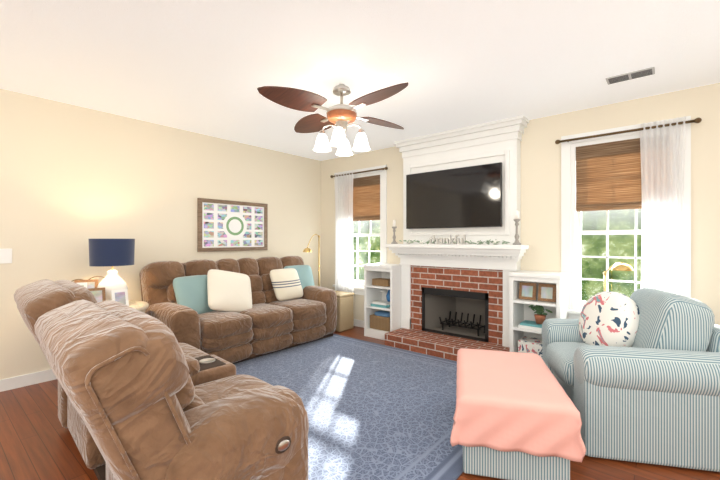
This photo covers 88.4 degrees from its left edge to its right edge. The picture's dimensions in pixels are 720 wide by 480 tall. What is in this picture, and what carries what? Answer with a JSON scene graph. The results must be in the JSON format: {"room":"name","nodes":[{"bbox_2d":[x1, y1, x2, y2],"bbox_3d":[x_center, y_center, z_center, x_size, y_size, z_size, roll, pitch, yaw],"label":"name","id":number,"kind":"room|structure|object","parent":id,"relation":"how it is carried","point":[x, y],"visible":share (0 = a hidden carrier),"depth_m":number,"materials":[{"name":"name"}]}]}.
{"room":"living room","nodes":[
{"label":"living room","id":0,"kind":"room"},
{"bbox_2d":[0,89,320,379],"bbox_3d":[-2.589,0.000,3.465,0.150,2.440,6.300,0,0,40],"label":"wall","id":1,"kind":"structure","parent":0,"point":[73,179],"depth_m":3.58,"materials":[{"name":"beige paint"}]},
{"bbox_2d":[0,249,11,263],"bbox_3d":[-2.873,0.130,2.998,0.011,0.120,0.080,0,0,40],"label":"switch plate","id":2,"kind":"object","parent":1,"relation":"attached to","point":[5,255],"visible":1,"depth_m":3.00,"materials":[{"name":"white plastic"}]},
{"bbox_2d":[0,369,56,391],"bbox_3d":[-2.526,1.173,3.412,0.014,0.095,6.000,0,0,40],"label":"baseboard","id":3,"kind":"structure","parent":1,"relation":"attached to","point":[6,384],"depth_m":3.09,"materials":[{"name":"white wood"}]},
{"bbox_2d":[197,198,267,251],"bbox_3d":[-1.542,-0.172,4.570,0.028,0.615,0.940,0,0,40],"label":"collage","id":4,"kind":"object","parent":1,"relation":"attached to","point":[225,225],"visible":0.92,"depth_m":4.52,"materials":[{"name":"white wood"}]},
{"bbox_2d":[0,326,719,479],"bbox_3d":[-0.310,1.270,1.552,6.200,0.100,6.400,0,0,40],"label":"floor","id":5,"kind":"structure","parent":0,"point":[37,441],"depth_m":2.10,"materials":[{"name":"brown wood"}]},
{"bbox_2d":[72,239,148,312],"bbox_3d":[-2.167,0.605,3.150,0.644,1.232,0.644,0,0,40],"label":"side table","id":6,"kind":"object","parent":5,"relation":"on","point":[112,285],"visible":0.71,"depth_m":3.10,"materials":[{"name":"white ceramic"}]},
{"bbox_2d":[88,239,134,306],"bbox_3d":[-2.152,0.277,3.215,0.336,0.575,0.336,0,0,40],"label":"lamp","id":7,"kind":"object","parent":6,"relation":"on","point":[102,252],"depth_m":3.11,"materials":[{"name":"white ceramic"}]},
{"bbox_2d":[303,234,319,285],"bbox_3d":[-0.644,0.567,5.133,0.380,1.303,0.580,0,0,40],"label":"floor lamp","id":8,"kind":"object","parent":5,"relation":"on","point":[307,249],"visible":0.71,"depth_m":5.30,"materials":[{"name":"gold metal"}]},
{"bbox_2d":[335,291,354,331],"bbox_3d":[-0.307,0.972,5.094,0.366,0.494,0.306,0,0,40],"label":"wicker hamper","id":9,"kind":"object","parent":5,"relation":"on","point":[345,310],"visible":0.65,"depth_m":4.96,"materials":[{"name":"beige wicker"}]},
{"bbox_2d":[234,334,463,479],"bbox_3d":[-0.353,1.214,2.979,2.700,0.010,2.770,0,0,40],"label":"rug","id":10,"kind":"object","parent":5,"relation":"on","point":[375,411],"visible":0.33,"depth_m":2.70,"materials":[{"name":"blue carpet"}]},
{"bbox_2d":[14,279,308,479],"bbox_3d":[-1.090,0.725,1.912,2.034,0.962,0.931,0,0,44],"label":"loveseat","id":11,"kind":"object","parent":10,"relation":"on","point":[143,396],"visible":1,"depth_m":1.15,"materials":[{"name":"brown fabric"}]},
{"bbox_2d":[139,256,336,363],"bbox_3d":[-1.218,0.709,4.142,0.961,0.994,2.034,0,0,40],"label":"sofa","id":12,"kind":"object","parent":10,"relation":"on","point":[233,311],"visible":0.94,"depth_m":3.80,"materials":[{"name":"brown fabric"}]},
{"bbox_2d":[450,348,585,479],"bbox_3d":[0.873,1.000,2.242,0.614,0.416,0.952,0,0,15],"label":"ottoman","id":13,"kind":"object","parent":10,"relation":"on","point":[516,416],"visible":1,"depth_m":1.86,"materials":[{"name":"pink fabric"}]},
{"bbox_2d":[363,263,400,339],"bbox_3d":[0.322,0.765,4.697,0.448,0.910,0.366,0,0,40],"label":"bookcase","id":14,"kind":"object","parent":5,"relation":"on","point":[382,316],"visible":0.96,"depth_m":4.59,"materials":[{"name":"white wood"}]},
{"bbox_2d":[385,115,528,360],"bbox_3d":[1.105,0.001,4.218,1.590,2.438,0.962,0,0,40],"label":"fireplace","id":15,"kind":"object","parent":5,"relation":"on","point":[460,251],"visible":1,"depth_m":4.06,"materials":[{"name":"white"}]},
{"bbox_2d":[406,162,502,228],"bbox_3d":[1.018,-0.463,4.146,1.140,0.655,0.074,0,0,40],"label":"screen","id":16,"kind":"object","parent":15,"relation":"on","point":[469,196],"depth_m":4.06,"materials":[{"name":"black glass"}]},
{"bbox_2d":[509,270,569,357],"bbox_3d":[1.713,0.765,3.530,0.448,0.910,0.366,0,0,40],"label":"bookcase","id":17,"kind":"object","parent":5,"relation":"on","point":[537,298],"visible":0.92,"depth_m":3.50,"materials":[{"name":"white wood"}]},
{"bbox_2d":[542,288,719,471],"bbox_3d":[1.796,0.767,2.421,0.986,0.891,1.014,0,0,13],"label":"striped armchair","id":18,"kind":"object","parent":5,"relation":"on","point":[636,373],"visible":0.98,"depth_m":2.03,"materials":[{"name":"teal fabric"}]},
{"bbox_2d":[578,291,641,354],"bbox_3d":[1.734,0.575,2.589,0.292,0.428,0.434,0,0,13],"label":"pillow","id":19,"kind":"object","parent":18,"relation":"on","point":[607,318],"depth_m":2.48,"materials":[{"name":"white fabric"}]},
{"bbox_2d":[0,0,719,160],"bbox_3d":[-0.310,-1.270,1.552,6.200,0.100,6.400,0,0,40],"label":"ceiling","id":20,"kind":"structure","parent":0,"point":[207,67],"depth_m":2.47,"materials":[{"name":"white paint"}]},
{"bbox_2d":[257,82,407,155],"bbox_3d":[-0.144,-0.963,2.901,0.999,0.510,0.999,0,0,5],"label":"ceiling fan","id":21,"kind":"object","parent":20,"relation":"hanging from","point":[341,115],"visible":1,"depth_m":2.80,"materials":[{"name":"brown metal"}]},
{"bbox_2d":[605,66,654,84],"bbox_3d":[2.003,-1.215,2.745,0.290,0.008,0.140,0,0,40],"label":"ceiling vent","id":22,"kind":"object","parent":20,"relation":"in","point":[631,75],"visible":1,"depth_m":2.73,"materials":[{"name":"grey metal"}]},
{"bbox_2d":[321,83,719,324],"bbox_3d":[1.667,0.000,3.908,5.800,2.440,0.150,0,0,40],"label":"wall","id":23,"kind":"structure","parent":0,"point":[540,193],"depth_m":3.59,"materials":[{"name":"beige paint"}]},
{"bbox_2d":[330,167,387,295],"bbox_3d":[-0.025,0.105,5.159,1.034,2.170,0.105,0,0,40],"label":"curtain","id":24,"kind":"object","parent":23,"relation":"attached to","point":[344,266],"visible":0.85,"depth_m":5.29,"materials":[{"name":"white fabric"}]},
{"bbox_2d":[354,319,363,327],"bbox_3d":[-0.159,1.173,5.333,1.110,0.095,0.014,0,0,40],"label":"baseboard","id":25,"kind":"structure","parent":23,"relation":"attached to","point":[360,323],"depth_m":5.20,"materials":[{"name":"white"}]},
{"bbox_2d":[333,165,387,297],"bbox_3d":[0.025,-0.113,5.234,0.970,1.765,0.190,0,0,40],"label":"window","id":26,"kind":"structure","parent":23,"relation":"in","point":[359,284],"depth_m":5.00,"materials":[{"name":"white wood"}]},
{"bbox_2d":[353,175,379,220],"bbox_3d":[0.015,-0.593,5.221,0.692,0.645,0.030,0,0,40],"label":"window blind","id":27,"kind":"object","parent":26,"relation":"attached to","point":[366,198],"visible":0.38,"depth_m":5.15,"materials":[{"name":"brown wood"}]},
{"bbox_2d":[561,116,690,318],"bbox_3d":[2.238,0.112,3.196,0.970,2.214,0.465,0,0,40],"label":"window","id":28,"kind":"structure","parent":23,"relation":"in","point":[620,266],"depth_m":3.46,"materials":[{"name":"white wood"}]},
{"bbox_2d":[576,138,641,211],"bbox_3d":[2.317,-0.593,3.290,0.692,0.645,0.030,0,0,40],"label":"window blind","id":29,"kind":"object","parent":28,"relation":"attached to","point":[608,175],"visible":0.6,"depth_m":3.34,"materials":[{"name":"brown wood"}]},
{"bbox_2d":[555,116,701,295],"bbox_3d":[2.277,0.105,3.227,1.034,2.170,0.105,0,0,40],"label":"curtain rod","id":30,"kind":"object","parent":23,"relation":"attached to","point":[662,146],"visible":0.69,"depth_m":3.03,"materials":[{"name":"white fabric"}]},
{"label":"outside","id":31,"kind":"structure","parent":0,"visible":0},
{"bbox_2d":[353,209,641,300],"bbox_3d":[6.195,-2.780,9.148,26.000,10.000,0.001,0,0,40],"label":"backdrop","id":32,"kind":"structure","parent":31,"point":[584,268],"depth_m":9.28,"materials":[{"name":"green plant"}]}
]}

